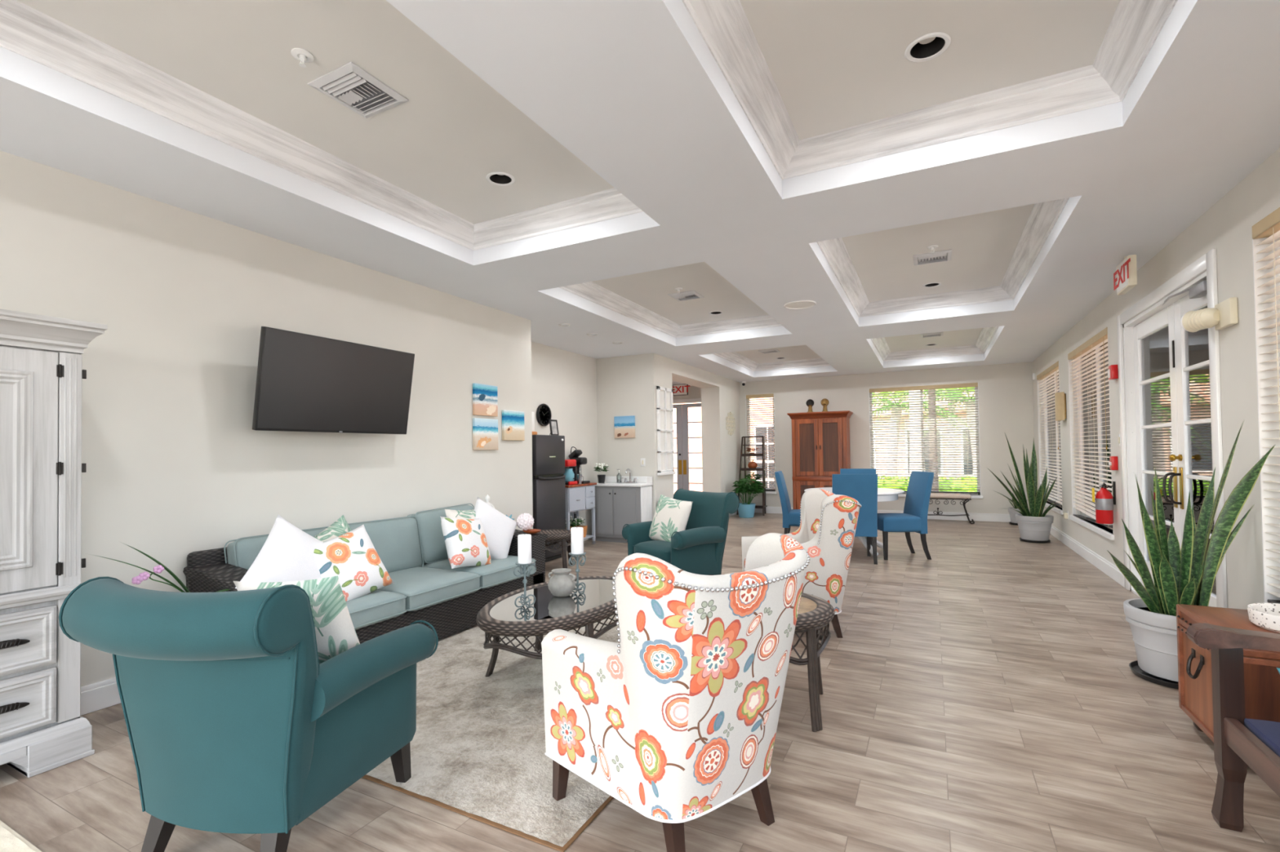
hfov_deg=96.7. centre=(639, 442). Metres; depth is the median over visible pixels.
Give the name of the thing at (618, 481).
soap dispenser
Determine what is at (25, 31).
trim
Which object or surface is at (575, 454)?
brewer
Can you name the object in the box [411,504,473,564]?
cushion
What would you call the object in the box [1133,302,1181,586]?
door
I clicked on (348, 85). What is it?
ceiling vent
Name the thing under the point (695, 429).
porch
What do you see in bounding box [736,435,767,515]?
ladder shelf
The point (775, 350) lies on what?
ceiling vent
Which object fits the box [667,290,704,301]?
ceiling vent
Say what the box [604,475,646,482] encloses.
backsplash
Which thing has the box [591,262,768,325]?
ceiling
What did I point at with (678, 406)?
door
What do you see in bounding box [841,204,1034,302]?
ceiling
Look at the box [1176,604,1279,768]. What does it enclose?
trunk
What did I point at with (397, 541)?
cushion
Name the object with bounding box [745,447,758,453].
leaf garland
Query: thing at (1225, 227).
wall
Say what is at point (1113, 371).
fire alarm strobe
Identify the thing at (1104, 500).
fire extinguisher
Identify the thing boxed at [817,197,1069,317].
trim
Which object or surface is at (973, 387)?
tree
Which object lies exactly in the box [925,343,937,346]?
recessed light
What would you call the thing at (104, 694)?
baseboard
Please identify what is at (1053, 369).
window blind
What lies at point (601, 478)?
potted plant
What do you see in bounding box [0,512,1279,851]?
floor
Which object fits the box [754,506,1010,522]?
baseboard
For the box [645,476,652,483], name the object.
backsplash
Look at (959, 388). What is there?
palm tree
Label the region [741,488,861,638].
wingback armchair
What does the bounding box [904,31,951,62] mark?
recessed light
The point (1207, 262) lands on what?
door frame
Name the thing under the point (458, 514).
throw pillow
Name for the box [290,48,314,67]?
sprinkler head
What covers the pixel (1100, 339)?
window blind
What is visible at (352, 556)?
throw pillow
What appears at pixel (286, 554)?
throw pillow
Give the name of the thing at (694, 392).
wall
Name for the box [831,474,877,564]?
dining chair
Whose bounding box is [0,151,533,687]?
wall
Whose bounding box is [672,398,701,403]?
trim
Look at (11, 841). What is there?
rug
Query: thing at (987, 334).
trim
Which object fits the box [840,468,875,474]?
dining chair
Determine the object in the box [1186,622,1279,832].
armchair
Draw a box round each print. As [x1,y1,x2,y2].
[472,383,497,417]
[472,417,497,449]
[502,409,524,440]
[613,415,635,438]
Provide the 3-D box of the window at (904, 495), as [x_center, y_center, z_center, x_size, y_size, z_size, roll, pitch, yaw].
[5.179,-0.022,10.425,1.855,2.035,0.168,-1,-1,27]
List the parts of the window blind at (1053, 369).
ladder cord, ladder cord, rail, ladder cord, ladder cord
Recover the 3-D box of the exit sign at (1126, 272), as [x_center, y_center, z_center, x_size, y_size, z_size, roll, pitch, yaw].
[3.677,-1.280,4.301,0.056,0.255,0.422,-1,-1,27]
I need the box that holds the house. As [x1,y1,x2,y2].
[871,389,974,479]
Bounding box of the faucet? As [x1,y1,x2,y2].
[622,468,637,483]
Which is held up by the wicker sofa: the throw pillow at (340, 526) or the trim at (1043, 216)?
the throw pillow at (340, 526)
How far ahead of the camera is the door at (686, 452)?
12.55 m
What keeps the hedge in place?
on the terrace
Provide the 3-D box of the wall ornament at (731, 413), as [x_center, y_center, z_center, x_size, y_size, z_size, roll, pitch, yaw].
[1.812,-0.378,11.361,0.028,0.478,0.542,-1,-1,27]
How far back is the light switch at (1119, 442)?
5.20 m
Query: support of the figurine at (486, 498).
on the book
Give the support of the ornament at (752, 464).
on the ladder shelf at (763, 506)
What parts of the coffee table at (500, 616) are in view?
leg, leg, skirt rail, panel, leg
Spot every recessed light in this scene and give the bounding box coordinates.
[485,172,515,186]
[558,323,570,326]
[708,311,723,315]
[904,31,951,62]
[922,282,942,288]
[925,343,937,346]
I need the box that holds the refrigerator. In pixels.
[532,435,565,562]
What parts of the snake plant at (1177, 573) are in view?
pot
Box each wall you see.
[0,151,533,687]
[531,342,598,544]
[596,353,659,520]
[657,355,741,502]
[672,386,701,404]
[739,361,1034,514]
[1031,147,1279,609]
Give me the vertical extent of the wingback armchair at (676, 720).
0.981 m
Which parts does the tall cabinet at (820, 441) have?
door, door panel, door, door panel, waist moulding, cornice, door, door, door panel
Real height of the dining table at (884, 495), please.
0.768 m
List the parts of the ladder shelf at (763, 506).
rail, rail, rail, rail, rail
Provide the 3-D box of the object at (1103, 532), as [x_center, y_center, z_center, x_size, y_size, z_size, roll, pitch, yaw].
[5.005,-0.086,6.267,0.168,2.065,1.860,-1,-1,27]
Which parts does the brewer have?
lid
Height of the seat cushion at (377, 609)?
0.172 m
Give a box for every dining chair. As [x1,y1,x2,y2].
[774,471,800,534]
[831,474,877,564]
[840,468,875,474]
[871,471,933,559]
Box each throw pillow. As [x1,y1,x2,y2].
[233,575,359,664]
[235,515,323,588]
[313,524,394,601]
[314,515,351,542]
[440,516,491,568]
[444,509,475,519]
[474,497,516,559]
[648,494,693,542]
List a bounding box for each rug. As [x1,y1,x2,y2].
[0,820,42,851]
[362,613,619,851]
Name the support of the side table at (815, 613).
on the floor
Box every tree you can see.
[871,388,974,479]
[871,391,904,400]
[886,388,974,479]
[888,387,976,476]
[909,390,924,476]
[928,389,938,491]
[949,386,974,391]
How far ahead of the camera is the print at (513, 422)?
5.80 m
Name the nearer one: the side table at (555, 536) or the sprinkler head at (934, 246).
the sprinkler head at (934, 246)
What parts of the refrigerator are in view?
freezer door, door, handle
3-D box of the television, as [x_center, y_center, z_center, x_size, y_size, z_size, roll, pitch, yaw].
[-2.113,-0.377,3.938,0.314,0.621,1.106,-1,-1,27]
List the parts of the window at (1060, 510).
sill, pane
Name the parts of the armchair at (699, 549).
arm, arm, backrest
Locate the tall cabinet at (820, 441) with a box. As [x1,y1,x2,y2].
[786,410,853,509]
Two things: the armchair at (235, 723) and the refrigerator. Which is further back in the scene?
the refrigerator
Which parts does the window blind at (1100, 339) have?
ladder cord, ladder cord, rail, ladder cord, ladder cord, pull cord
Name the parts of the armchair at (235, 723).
leg, backrest, leg, arm, leg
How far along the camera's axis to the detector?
9.39 m
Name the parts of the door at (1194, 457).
pull handle, knob, handle plate, pane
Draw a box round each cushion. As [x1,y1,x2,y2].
[226,528,326,569]
[346,590,405,629]
[348,517,422,573]
[377,566,479,611]
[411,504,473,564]
[420,555,535,588]
[634,540,671,563]
[929,493,971,498]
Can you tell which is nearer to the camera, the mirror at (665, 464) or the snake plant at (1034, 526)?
the snake plant at (1034, 526)
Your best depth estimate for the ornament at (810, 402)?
10.94 m
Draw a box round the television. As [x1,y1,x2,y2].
[252,326,414,434]
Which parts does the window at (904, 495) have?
sill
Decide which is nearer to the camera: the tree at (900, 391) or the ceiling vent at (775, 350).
the ceiling vent at (775, 350)
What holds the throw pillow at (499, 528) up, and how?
on the wicker sofa
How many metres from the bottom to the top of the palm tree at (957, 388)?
3.234 m
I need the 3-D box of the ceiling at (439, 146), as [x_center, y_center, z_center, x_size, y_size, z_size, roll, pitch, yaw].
[-1.273,-1.693,2.627,1.613,0.130,3.100,-1,-1,27]
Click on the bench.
(945, 496)
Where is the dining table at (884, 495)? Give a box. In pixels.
[804,487,904,555]
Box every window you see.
[745,393,777,493]
[868,382,982,498]
[1036,363,1062,515]
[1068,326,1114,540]
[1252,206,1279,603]
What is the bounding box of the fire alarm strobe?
[1107,364,1118,380]
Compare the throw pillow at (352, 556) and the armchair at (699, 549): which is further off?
the armchair at (699, 549)
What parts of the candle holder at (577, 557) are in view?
scroll arm, stem, plate, scroll arm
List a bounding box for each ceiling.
[0,0,1279,386]
[17,0,613,224]
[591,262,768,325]
[735,345,821,363]
[739,0,1119,140]
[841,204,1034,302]
[884,328,982,352]
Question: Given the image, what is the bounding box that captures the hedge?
[877,475,977,492]
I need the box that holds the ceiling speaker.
[783,300,816,309]
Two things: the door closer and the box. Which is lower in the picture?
the box
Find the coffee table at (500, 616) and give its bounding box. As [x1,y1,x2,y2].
[475,576,618,676]
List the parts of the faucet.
spout, plate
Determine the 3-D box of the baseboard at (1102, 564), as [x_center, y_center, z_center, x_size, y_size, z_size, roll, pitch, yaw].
[3.426,1.221,3.277,0.018,0.140,14.183,-1,-1,27]
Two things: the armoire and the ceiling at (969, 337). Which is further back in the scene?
the ceiling at (969, 337)
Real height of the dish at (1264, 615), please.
0.068 m
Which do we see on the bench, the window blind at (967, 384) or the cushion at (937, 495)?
the cushion at (937, 495)
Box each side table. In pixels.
[537,528,572,568]
[789,592,835,732]
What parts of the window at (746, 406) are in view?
sill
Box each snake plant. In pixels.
[987,431,1059,543]
[1008,492,1027,525]
[1106,423,1275,689]
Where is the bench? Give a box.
[927,493,974,524]
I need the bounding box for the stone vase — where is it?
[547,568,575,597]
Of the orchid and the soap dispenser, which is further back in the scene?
the soap dispenser
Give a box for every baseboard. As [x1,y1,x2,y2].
[80,677,120,715]
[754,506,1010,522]
[1049,524,1124,587]
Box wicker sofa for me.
[182,503,547,644]
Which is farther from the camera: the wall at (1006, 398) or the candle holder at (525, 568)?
the wall at (1006, 398)
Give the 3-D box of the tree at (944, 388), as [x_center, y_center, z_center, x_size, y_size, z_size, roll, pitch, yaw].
[11.040,-1.176,20.215,5.106,5.421,5.105,-1,-1,27]
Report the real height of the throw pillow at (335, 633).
0.411 m
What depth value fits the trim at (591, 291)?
7.08 m
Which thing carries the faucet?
on the countertop
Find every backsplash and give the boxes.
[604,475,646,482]
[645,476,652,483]
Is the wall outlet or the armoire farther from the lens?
the wall outlet
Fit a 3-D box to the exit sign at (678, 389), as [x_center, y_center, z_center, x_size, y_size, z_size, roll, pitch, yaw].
[0.873,-1.142,12.151,0.450,0.270,0.056,-1,-1,27]
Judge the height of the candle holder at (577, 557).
0.242 m
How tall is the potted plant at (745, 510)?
0.784 m
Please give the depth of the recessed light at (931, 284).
5.91 m
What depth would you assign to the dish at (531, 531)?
4.91 m
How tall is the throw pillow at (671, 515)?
0.450 m
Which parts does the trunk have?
handle, lid, panel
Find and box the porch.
[672,397,774,493]
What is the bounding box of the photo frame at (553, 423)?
[548,419,559,435]
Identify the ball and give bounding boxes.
[516,513,533,530]
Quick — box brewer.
[568,446,590,484]
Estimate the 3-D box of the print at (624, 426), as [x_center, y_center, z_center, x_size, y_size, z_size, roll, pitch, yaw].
[-0.229,-0.232,8.467,0.340,0.323,0.031,-1,-1,27]
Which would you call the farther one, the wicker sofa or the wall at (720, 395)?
the wall at (720, 395)
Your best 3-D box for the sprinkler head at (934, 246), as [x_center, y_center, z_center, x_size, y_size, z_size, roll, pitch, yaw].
[2.452,-1.617,4.763,0.084,0.046,0.083,-1,-1,27]
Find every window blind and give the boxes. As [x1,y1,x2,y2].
[746,393,775,490]
[869,382,980,493]
[1036,360,1062,507]
[1067,327,1112,528]
[1252,207,1279,604]
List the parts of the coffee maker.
lid, trim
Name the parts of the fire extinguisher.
valve handle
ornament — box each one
[725,412,735,435]
[747,460,757,467]
[805,399,813,412]
[820,398,828,411]
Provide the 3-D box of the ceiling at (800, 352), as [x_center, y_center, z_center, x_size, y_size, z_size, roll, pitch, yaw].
[2.254,-1.621,9.497,1.613,0.130,3.035,-1,-1,27]
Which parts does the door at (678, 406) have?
push plate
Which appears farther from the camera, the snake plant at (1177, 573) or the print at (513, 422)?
the print at (513, 422)
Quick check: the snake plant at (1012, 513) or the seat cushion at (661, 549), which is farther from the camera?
the snake plant at (1012, 513)
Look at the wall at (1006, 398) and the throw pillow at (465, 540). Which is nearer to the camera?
the throw pillow at (465, 540)
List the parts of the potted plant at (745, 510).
pot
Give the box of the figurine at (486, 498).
[484,494,494,508]
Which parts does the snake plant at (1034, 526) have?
pot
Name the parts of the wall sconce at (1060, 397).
plate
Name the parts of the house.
pane, pane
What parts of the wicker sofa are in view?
backrest, arm, arm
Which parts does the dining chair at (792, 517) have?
backrest, leg, seat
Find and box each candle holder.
[513,560,536,608]
[568,551,586,595]
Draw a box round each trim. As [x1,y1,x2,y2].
[0,0,642,250]
[559,281,782,337]
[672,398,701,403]
[681,0,1177,179]
[713,351,830,371]
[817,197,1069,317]
[871,326,998,361]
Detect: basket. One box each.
[565,515,587,537]
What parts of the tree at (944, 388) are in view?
crown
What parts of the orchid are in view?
flower stem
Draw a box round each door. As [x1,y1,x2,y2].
[672,404,683,489]
[681,403,702,489]
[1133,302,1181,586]
[1168,294,1216,607]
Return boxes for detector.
[1031,373,1035,380]
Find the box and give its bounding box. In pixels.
[531,412,534,431]
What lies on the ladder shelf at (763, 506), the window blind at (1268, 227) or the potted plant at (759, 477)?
the potted plant at (759, 477)
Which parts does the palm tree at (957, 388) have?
crown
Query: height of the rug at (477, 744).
0.010 m
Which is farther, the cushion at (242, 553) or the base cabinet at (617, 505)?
the base cabinet at (617, 505)
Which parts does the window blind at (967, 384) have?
ladder cord, ladder cord, rail, ladder cord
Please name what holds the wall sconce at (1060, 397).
attached to the wall at (1225, 227)
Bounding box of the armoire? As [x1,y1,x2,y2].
[0,308,107,777]
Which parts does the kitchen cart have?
leg, panel, door, drawer, drawer, leg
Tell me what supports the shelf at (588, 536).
attached to the kitchen cart
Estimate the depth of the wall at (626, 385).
8.45 m
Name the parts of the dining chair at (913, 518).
leg, seat, leg, backrest, leg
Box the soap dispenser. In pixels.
[616,469,621,483]
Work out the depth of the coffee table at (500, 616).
3.04 m
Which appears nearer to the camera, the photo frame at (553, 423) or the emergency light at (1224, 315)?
the emergency light at (1224, 315)
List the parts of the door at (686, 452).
push plate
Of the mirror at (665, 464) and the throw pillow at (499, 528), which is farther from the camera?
the mirror at (665, 464)
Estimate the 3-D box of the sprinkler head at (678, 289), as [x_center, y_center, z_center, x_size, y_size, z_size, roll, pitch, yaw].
[0.401,-1.570,5.889,0.084,0.046,0.083,-1,-1,27]
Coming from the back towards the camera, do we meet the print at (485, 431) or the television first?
the print at (485, 431)
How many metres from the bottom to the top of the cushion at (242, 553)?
0.414 m
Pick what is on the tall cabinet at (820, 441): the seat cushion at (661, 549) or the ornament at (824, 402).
the ornament at (824, 402)
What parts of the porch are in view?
pane, pane, pane, pane, pane, pane, pane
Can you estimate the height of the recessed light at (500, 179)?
0.111 m
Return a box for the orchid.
[93,542,230,592]
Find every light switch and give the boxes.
[640,457,645,466]
[1118,434,1120,446]
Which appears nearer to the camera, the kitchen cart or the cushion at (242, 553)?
the cushion at (242, 553)
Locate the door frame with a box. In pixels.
[1116,248,1227,608]
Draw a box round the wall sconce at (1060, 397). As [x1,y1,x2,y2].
[1054,391,1066,421]
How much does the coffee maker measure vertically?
0.335 m
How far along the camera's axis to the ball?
4.92 m
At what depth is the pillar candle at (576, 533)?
3.37 m
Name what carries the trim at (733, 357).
attached to the ceiling at (621, 85)
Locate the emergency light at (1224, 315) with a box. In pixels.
[1180,297,1238,332]
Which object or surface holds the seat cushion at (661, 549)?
on the armchair at (699, 549)
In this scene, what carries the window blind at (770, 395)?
attached to the window at (746, 406)
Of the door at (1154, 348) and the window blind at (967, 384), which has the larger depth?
the window blind at (967, 384)
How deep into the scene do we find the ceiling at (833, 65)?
2.40 m
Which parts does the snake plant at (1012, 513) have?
pot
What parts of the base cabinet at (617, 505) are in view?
door, door, panel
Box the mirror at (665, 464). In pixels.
[656,386,675,475]
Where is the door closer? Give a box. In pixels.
[1162,280,1207,305]
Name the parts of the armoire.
handle, handle, drawer, drawer, door, waist moulding, cornice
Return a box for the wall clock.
[536,403,551,426]
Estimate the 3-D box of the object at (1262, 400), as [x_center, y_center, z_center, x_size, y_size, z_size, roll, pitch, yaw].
[2.902,-0.129,2.173,0.168,2.065,1.875,-1,-1,27]
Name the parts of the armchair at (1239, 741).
leg, armrest, seat rail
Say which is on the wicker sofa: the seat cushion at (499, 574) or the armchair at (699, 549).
the seat cushion at (499, 574)
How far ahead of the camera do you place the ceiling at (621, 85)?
3.03 m
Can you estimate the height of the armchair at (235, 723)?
0.919 m
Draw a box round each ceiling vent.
[307,62,408,118]
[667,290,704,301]
[758,348,779,353]
[912,249,951,266]
[920,331,943,337]
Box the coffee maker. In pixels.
[564,459,577,484]
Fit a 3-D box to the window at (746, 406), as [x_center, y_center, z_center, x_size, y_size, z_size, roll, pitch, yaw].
[2.513,0.028,11.794,0.660,2.055,0.168,-1,-1,27]
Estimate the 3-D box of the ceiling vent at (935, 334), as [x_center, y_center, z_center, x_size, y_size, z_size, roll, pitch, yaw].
[4.321,-1.593,8.421,0.300,0.017,0.300,-1,-1,27]
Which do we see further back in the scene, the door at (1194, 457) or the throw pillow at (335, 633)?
the door at (1194, 457)
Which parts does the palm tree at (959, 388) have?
crown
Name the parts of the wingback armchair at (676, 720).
leg, arm, leg, nailhead trim, backrest, leg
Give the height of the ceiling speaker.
0.012 m
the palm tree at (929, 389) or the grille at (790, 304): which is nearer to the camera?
the grille at (790, 304)
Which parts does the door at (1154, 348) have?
pane, pull handle, handle plate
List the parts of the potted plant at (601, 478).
pot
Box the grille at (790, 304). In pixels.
[785,302,814,308]
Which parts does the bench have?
seat rail, leg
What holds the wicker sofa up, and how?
on the floor
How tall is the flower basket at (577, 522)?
0.311 m
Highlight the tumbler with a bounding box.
[576,474,583,484]
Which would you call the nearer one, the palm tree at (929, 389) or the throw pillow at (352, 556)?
the throw pillow at (352, 556)
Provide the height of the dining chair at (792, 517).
1.005 m
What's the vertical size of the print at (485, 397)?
0.298 m
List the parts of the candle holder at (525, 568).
scroll arm, stem, plate, scroll arm, scroll arm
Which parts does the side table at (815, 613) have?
panel, skirt rail, leg, leg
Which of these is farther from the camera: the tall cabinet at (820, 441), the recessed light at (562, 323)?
the tall cabinet at (820, 441)
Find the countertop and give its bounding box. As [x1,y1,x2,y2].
[594,482,653,487]
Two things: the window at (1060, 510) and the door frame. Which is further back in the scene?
the window at (1060, 510)
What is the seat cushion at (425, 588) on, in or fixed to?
on the wicker sofa
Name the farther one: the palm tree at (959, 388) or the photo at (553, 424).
the palm tree at (959, 388)
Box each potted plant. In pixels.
[593,462,608,483]
[732,476,764,518]
[743,472,762,484]
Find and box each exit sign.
[672,383,689,395]
[1113,254,1137,295]
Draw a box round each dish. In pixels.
[523,528,541,533]
[1247,603,1279,633]
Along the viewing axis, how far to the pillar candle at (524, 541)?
3.10 m
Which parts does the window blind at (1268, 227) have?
rail, ladder cord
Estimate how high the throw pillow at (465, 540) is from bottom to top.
0.425 m
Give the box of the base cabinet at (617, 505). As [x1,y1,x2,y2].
[594,475,653,542]
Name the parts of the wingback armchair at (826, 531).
arm, arm, nailhead trim, backrest, leg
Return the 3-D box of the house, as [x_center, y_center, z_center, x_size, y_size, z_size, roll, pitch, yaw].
[10.879,-0.498,27.020,12.700,4.300,7.000,-1,-1,27]
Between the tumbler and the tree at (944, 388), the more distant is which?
the tree at (944, 388)
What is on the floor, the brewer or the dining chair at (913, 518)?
the dining chair at (913, 518)
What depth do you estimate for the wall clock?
7.47 m
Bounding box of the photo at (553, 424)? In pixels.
[551,421,557,434]
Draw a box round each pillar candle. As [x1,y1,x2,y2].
[517,533,531,564]
[570,527,583,554]
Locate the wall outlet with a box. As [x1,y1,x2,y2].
[1063,511,1068,519]
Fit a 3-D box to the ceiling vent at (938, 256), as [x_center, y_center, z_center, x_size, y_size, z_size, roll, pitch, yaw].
[2.585,-1.629,5.030,0.300,0.017,0.300,-1,-1,27]
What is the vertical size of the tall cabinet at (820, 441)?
2.000 m
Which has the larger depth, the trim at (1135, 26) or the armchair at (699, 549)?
the armchair at (699, 549)
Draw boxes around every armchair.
[58,576,438,851]
[541,533,809,851]
[622,488,739,575]
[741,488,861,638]
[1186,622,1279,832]
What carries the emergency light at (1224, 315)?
attached to the wall at (1225, 227)
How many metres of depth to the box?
6.78 m
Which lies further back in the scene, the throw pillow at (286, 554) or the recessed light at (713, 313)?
the recessed light at (713, 313)
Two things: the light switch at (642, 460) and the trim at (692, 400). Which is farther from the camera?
the trim at (692, 400)
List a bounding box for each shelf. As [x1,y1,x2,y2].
[583,534,593,539]
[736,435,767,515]
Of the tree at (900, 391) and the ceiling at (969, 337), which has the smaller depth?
the ceiling at (969, 337)
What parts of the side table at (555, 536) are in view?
panel, skirt rail, leg, leg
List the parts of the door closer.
closer arm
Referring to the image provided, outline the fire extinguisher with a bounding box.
[1092,481,1115,524]
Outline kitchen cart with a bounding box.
[564,482,596,551]
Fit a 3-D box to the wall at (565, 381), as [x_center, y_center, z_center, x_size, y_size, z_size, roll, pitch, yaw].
[-1.277,-0.157,7.671,0.170,3.174,2.644,-1,-1,27]
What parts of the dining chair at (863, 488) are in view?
backrest, leg, leg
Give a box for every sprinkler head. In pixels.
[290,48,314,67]
[674,287,682,293]
[927,244,937,253]

